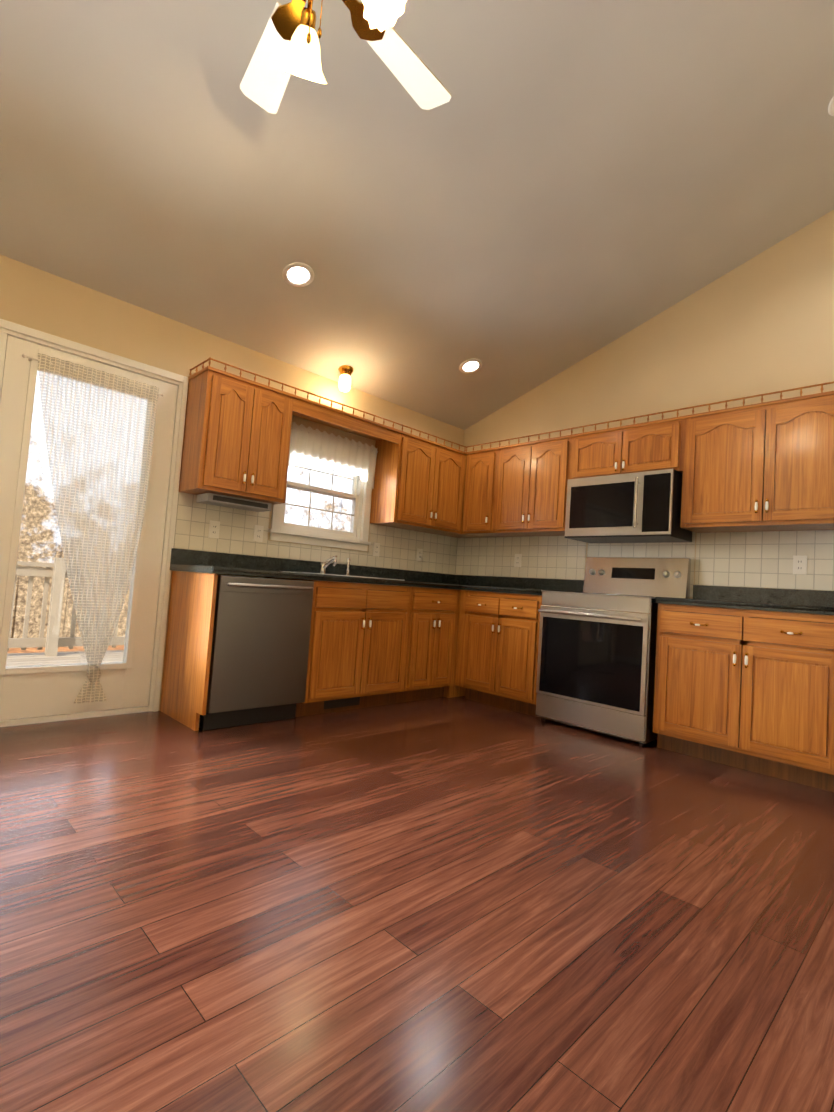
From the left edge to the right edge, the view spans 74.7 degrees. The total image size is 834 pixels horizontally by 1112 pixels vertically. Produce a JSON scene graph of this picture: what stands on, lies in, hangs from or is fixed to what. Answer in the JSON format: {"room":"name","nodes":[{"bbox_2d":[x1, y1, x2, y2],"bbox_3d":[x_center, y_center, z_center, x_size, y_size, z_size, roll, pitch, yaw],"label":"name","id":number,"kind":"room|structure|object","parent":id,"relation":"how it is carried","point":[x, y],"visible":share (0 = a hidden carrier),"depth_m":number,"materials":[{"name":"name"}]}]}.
{"room":"kitchen","nodes":[
{"label":"kitchen","id":0,"kind":"room"},
{"bbox_2d":[0,254,463,710],"bbox_3d":[-1.396,-0.250,3.691,5.170,2.470,0.160,7,-4,-44],"label":"wall","id":1,"kind":"structure","parent":0,"point":[40,300],"depth_m":3.38,"materials":[{"name":"paint"}]},
{"bbox_2d":[0,328,182,726],"bbox_3d":[-2.281,-0.165,2.780,1.969,2.079,0.223,7,-4,-44],"label":"patio doors","id":2,"kind":"structure","parent":1,"relation":"in","point":[31,694],"depth_m":3.05,"materials":[{"name":"white paint"}]},
{"bbox_2d":[22,353,163,702],"bbox_3d":[-1.875,-0.119,3.066,0.720,1.875,0.064,7,-4,-44],"label":"curtain","id":3,"kind":"object","parent":2,"relation":"hanging from","point":[99,426],"visible":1,"depth_m":3.11,"materials":[{"name":"white fabric"}]},
{"bbox_2d":[0,319,188,711],"bbox_3d":[-2.250,-0.178,2.732,2.023,2.106,0.018,7,-4,-44],"label":"door frame","id":4,"kind":"structure","parent":1,"relation":"attached to","point":[47,337],"depth_m":3.38,"materials":[{"name":"white paint"}]},
{"bbox_2d":[179,357,298,504],"bbox_3d":[-1.164,-0.772,3.576,0.590,0.788,0.319,7,-4,-44],"label":"upper cabinet","id":5,"kind":"object","parent":1,"relation":"attached to","point":[237,429],"depth_m":3.42,"materials":[{"name":"brown wood"}]},
{"bbox_2d":[196,493,271,511],"bbox_3d":[-1.200,-0.350,3.611,0.440,0.050,0.178,7,-4,-44],"label":"under-cabinet light","id":6,"kind":"object","parent":5,"relation":"attached to","point":[230,502],"visible":0.96,"depth_m":3.54,"materials":[{"name":"grey plastic"}]},
{"bbox_2d":[173,492,456,574],"bbox_3d":[-0.572,-0.112,4.381,2.670,0.357,0.007,7,-4,-44],"label":"tile backsplash","id":7,"kind":"structure","parent":1,"relation":"attached to","point":[398,547],"depth_m":4.02,"materials":[{"name":"beige tile"}]},
{"bbox_2d":[208,520,219,538],"bbox_3d":[-1.341,-0.175,3.618,0.070,0.114,0.008,7,-4,-44],"label":"electrical outlet","id":8,"kind":"object","parent":7,"relation":"attached to","point":[214,527],"visible":1,"depth_m":3.62,"materials":[{"name":"white plastic"}]},
{"bbox_2d":[253,525,263,541],"bbox_3d":[-1.113,-0.158,3.842,0.070,0.114,0.008,7,-4,-44],"label":"light switch","id":9,"kind":"object","parent":7,"relation":"attached to","point":[258,533],"visible":1,"depth_m":3.84,"materials":[{"name":"white plastic"}]},
{"bbox_2d":[373,542,379,556],"bbox_3d":[-0.341,-0.054,4.598,0.070,0.114,0.008,7,-4,-44],"label":"electrical outlet","id":10,"kind":"object","parent":7,"relation":"attached to","point":[376,548],"visible":1,"depth_m":4.59,"materials":[{"name":"white plastic"}]},
{"bbox_2d":[416,548,422,560],"bbox_3d":[0.025,-0.010,4.957,0.070,0.114,0.008,7,-4,-44],"label":"electrical outlet","id":11,"kind":"object","parent":7,"relation":"attached to","point":[419,554],"visible":1,"depth_m":4.95,"materials":[{"name":"white plastic"}]},
{"bbox_2d":[268,461,371,550],"bbox_3d":[-0.740,-0.500,4.278,0.920,0.850,0.155,7,-4,-44],"label":"kitchen window","id":12,"kind":"structure","parent":1,"relation":"in","point":[355,496],"depth_m":4.30,"materials":[{"name":"white paint"}]},
{"bbox_2d":[288,422,377,488],"bbox_3d":[-0.653,-0.770,4.223,0.900,0.358,0.024,7,-4,-44],"label":"window valance","id":13,"kind":"object","parent":12,"relation":"attached to","point":[312,446],"visible":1,"depth_m":4.22,"materials":[{"name":"white fabric"}]},
{"bbox_2d":[370,422,462,536],"bbox_3d":[0.050,-0.626,4.742,0.829,0.788,0.351,7,-4,-44],"label":"upper cabinet","id":14,"kind":"object","parent":1,"relation":"attached to","point":[418,481],"depth_m":4.53,"materials":[{"name":"brown wood"}]},
{"bbox_2d":[0,696,833,1111],"bbox_3d":[1.069,1.068,1.011,5.450,0.120,7.141,7,-4,-44],"label":"floor","id":15,"kind":"structure","parent":0,"point":[448,904],"depth_m":1.44,"materials":[{"name":"laminate"}]},
{"bbox_2d":[199,575,313,730],"bbox_3d":[-1.082,0.560,3.393,0.607,0.863,0.638,7,-4,-44],"label":"dishwasher","id":16,"kind":"object","parent":15,"relation":"on","point":[259,651],"visible":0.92,"depth_m":3.17,"materials":[{"name":"silver metal"}]},
{"bbox_2d":[295,607,411,716],"bbox_3d":[-0.590,0.725,3.932,0.858,0.660,0.628,7,-4,-44],"label":"base cabinet","id":17,"kind":"object","parent":15,"relation":"on","point":[359,657],"depth_m":3.69,"materials":[{"name":"brown wood"}]},
{"bbox_2d":[352,583,455,701],"bbox_3d":[-0.092,0.680,4.419,0.598,0.870,0.628,7,-4,-44],"label":"base cabinet","id":18,"kind":"object","parent":15,"relation":"on","point":[432,610],"depth_m":4.15,"materials":[{"name":"brown wood"}]},
{"bbox_2d":[448,589,463,697],"bbox_3d":[0.321,0.729,4.801,0.682,0.870,0.660,7,-4,-44],"label":"base cabinet","id":19,"kind":"object","parent":15,"relation":"on","point":[459,593],"depth_m":4.41,"materials":[{"name":"brown wood"}]},
{"bbox_2d":[456,590,542,717],"bbox_3d":[0.801,0.736,4.347,0.629,0.870,0.768,7,-4,-44],"label":"base cabinet","id":20,"kind":"object","parent":15,"relation":"on","point":[499,632],"depth_m":4.10,"materials":[{"name":"brown wood"}]},
{"bbox_2d":[170,548,465,589],"bbox_3d":[-0.360,0.139,4.129,2.693,0.138,0.666,7,-4,-44],"label":"countertop","id":21,"kind":"structure","parent":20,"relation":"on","point":[181,559],"depth_m":3.82,"materials":[{"name":"stone"}]},
{"bbox_2d":[320,555,350,575],"bbox_3d":[-0.571,0.071,4.095,0.276,0.149,0.183,7,-4,-44],"label":"faucet","id":22,"kind":"object","parent":21,"relation":"on","point":[325,564],"visible":0.94,"depth_m":4.05,"materials":[{"name":"silver metal"}]},
{"bbox_2d":[283,571,404,585],"bbox_3d":[-0.539,0.228,3.969,0.780,0.172,0.470,7,-4,-44],"label":"sink","id":23,"kind":"object","parent":21,"relation":"in","point":[347,575],"visible":0.19,"depth_m":3.74,"materials":[{"name":"silver metal"}]},
{"bbox_2d":[462,575,583,594],"bbox_3d":[0.852,0.232,4.349,0.645,0.138,0.714,7,-4,-44],"label":"countertop","id":24,"kind":"structure","parent":20,"relation":"on","point":[533,586],"depth_m":4.56,"materials":[{"name":"stone"}]},
{"bbox_2d":[536,557,690,746],"bbox_3d":[1.326,0.578,3.754,0.720,1.190,0.766,7,-4,-44],"label":"range","id":25,"kind":"object","parent":15,"relation":"on","point":[596,654],"visible":0.94,"depth_m":3.56,"materials":[{"name":"silver metal"}]},
{"bbox_2d":[653,603,833,791],"bbox_3d":[1.963,0.749,3.158,0.629,0.870,0.930,7,-4,-44],"label":"base cabinet","id":26,"kind":"object","parent":15,"relation":"on","point":[749,690],"depth_m":2.92,"materials":[{"name":"brown wood"}]},
{"bbox_2d":[655,585,833,614],"bbox_3d":[1.993,0.244,3.182,0.645,0.138,0.940,7,-4,-44],"label":"countertop","id":27,"kind":"structure","parent":26,"relation":"on","point":[799,601],"depth_m":3.27,"materials":[{"name":"stone"}]},
{"bbox_2d":[0,0,833,429],"bbox_3d":[1.208,-2.574,1.318,5.170,2.440,7.260,7,-4,-44],"label":"ceiling","id":28,"kind":"structure","parent":0,"point":[550,190],"depth_m":2.73,"materials":[{"name":"paint"}]},
{"bbox_2d":[282,262,313,286],"bbox_3d":[-0.702,-1.663,3.235,0.188,0.063,0.179,7,-4,-44],"label":"recessed light","id":29,"kind":"object","parent":28,"relation":"in","point":[298,273],"visible":1,"depth_m":3.23,"materials":[{"name":"white paint"}]},
{"bbox_2d":[240,0,451,113],"bbox_3d":[-0.289,-1.846,1.673,1.167,0.707,1.186,7,-4,-44],"label":"ceiling fan","id":30,"kind":"object","parent":28,"relation":"hanging from","point":[288,45],"visible":1,"depth_m":1.89,"materials":[{"name":"white paint"}]},
{"bbox_2d":[338,365,353,391],"bbox_3d":[-0.549,-1.346,4.173,0.116,0.182,0.116,7,-4,-44],"label":"flush-mount light","id":31,"kind":"object","parent":28,"relation":"attached to","point":[346,371],"visible":1,"depth_m":4.14,"materials":[{"name":"white glass"}]},
{"bbox_2d":[459,359,481,372],"bbox_3d":[0.430,-1.518,4.371,0.188,0.064,0.179,7,-4,-44],"label":"recessed light","id":32,"kind":"object","parent":28,"relation":"in","point":[469,365],"visible":1,"depth_m":4.37,"materials":[{"name":"white paint"}]},
{"bbox_2d":[828,96,833,115],"bbox_3d":[2.123,-2.251,2.676,0.188,0.063,0.179,7,-4,-44],"label":"recessed light","id":33,"kind":"object","parent":28,"relation":"in","point":[831,108],"visible":1,"depth_m":2.71,"materials":[{"name":"white paint"}]},
{"bbox_2d":[463,210,833,614],"bbox_3d":[2.913,-1.188,3.000,0.160,4.838,7.160,7,-4,-44],"label":"wall","id":34,"kind":"structure","parent":0,"point":[761,323],"depth_m":3.79,"materials":[{"name":"paint"}]},
{"bbox_2d":[459,440,502,536],"bbox_3d":[0.632,-0.581,4.867,0.376,0.788,0.428,7,-4,-44],"label":"upper cabinet","id":35,"kind":"object","parent":34,"relation":"attached to","point":[480,467],"depth_m":4.77,"materials":[{"name":"brown wood"}]},
{"bbox_2d":[491,428,570,536],"bbox_3d":[1.006,-0.574,4.525,0.319,0.788,0.737,7,-4,-44],"label":"upper cabinet","id":36,"kind":"object","parent":34,"relation":"attached to","point":[534,476],"depth_m":4.38,"materials":[{"name":"brown wood"}]},
{"bbox_2d":[571,407,686,478],"bbox_3d":[1.563,-0.755,3.978,0.319,0.413,0.821,7,-4,-44],"label":"upper cabinet","id":37,"kind":"object","parent":34,"relation":"attached to","point":[658,444],"depth_m":3.83,"materials":[{"name":"brown wood"}]},
{"bbox_2d":[565,469,691,542],"bbox_3d":[1.492,-0.335,3.906,0.436,0.438,0.760,7,-4,-44],"label":"microwave","id":38,"kind":"object","parent":37,"relation":"attached to","point":[641,507],"visible":0.98,"depth_m":3.74,"materials":[{"name":"silver metal"}]},
{"bbox_2d":[457,530,833,596],"bbox_3d":[1.488,-0.130,4.205,0.006,0.813,3.139,7,-4,-44],"label":"tile backsplash","id":39,"kind":"structure","parent":34,"relation":"attached to","point":[752,559],"depth_m":3.72,"materials":[{"name":"beige tile"}]},
{"bbox_2d":[514,554,521,566],"bbox_3d":[0.883,0.038,4.790,0.008,0.114,0.070,7,-4,-44],"label":"electrical outlet","id":40,"kind":"object","parent":39,"relation":"attached to","point":[517,560],"visible":1,"depth_m":4.79,"materials":[{"name":"white plastic"}]},
{"bbox_2d":[793,555,806,573],"bbox_3d":[2.323,0.054,3.318,0.008,0.114,0.070,7,-4,-44],"label":"electrical outlet","id":41,"kind":"object","parent":39,"relation":"attached to","point":[799,564],"visible":1,"depth_m":3.31,"materials":[{"name":"white plastic"}]},
{"bbox_2d":[680,381,833,532],"bbox_3d":[2.164,-0.562,3.341,0.319,0.788,0.934,7,-4,-44],"label":"upper cabinet","id":42,"kind":"object","parent":34,"relation":"attached to","point":[762,466],"depth_m":3.25,"materials":[{"name":"brown wood"}]},
{"label":"outside","id":43,"kind":"structure","parent":0,"visible":0},
{"bbox_2d":[7,645,123,653],"bbox_3d":[-12.841,2.302,19.633,70.000,0.200,32.600,7,-4,-44],"label":"ground","id":44,"kind":"structure","parent":43,"point":[62,649],"depth_m":12.33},
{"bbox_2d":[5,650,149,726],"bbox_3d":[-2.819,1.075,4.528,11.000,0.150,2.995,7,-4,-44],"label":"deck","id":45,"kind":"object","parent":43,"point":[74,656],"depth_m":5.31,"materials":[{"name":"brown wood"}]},
{"bbox_2d":[7,557,130,655],"bbox_3d":[-3.684,0.503,5.497,11.020,0.979,0.190,7,-4,-44],"label":"railing","id":46,"kind":"object","parent":45,"relation":"on","point":[56,632],"depth_m":5.45,"materials":[{"name":"white wood"}]},
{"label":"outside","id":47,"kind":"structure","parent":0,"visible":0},
{"bbox_2d":[10,370,352,637],"bbox_3d":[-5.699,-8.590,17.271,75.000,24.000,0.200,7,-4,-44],"label":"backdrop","id":48,"kind":"structure","parent":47,"point":[43,495],"depth_m":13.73,"materials":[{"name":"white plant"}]}
]}

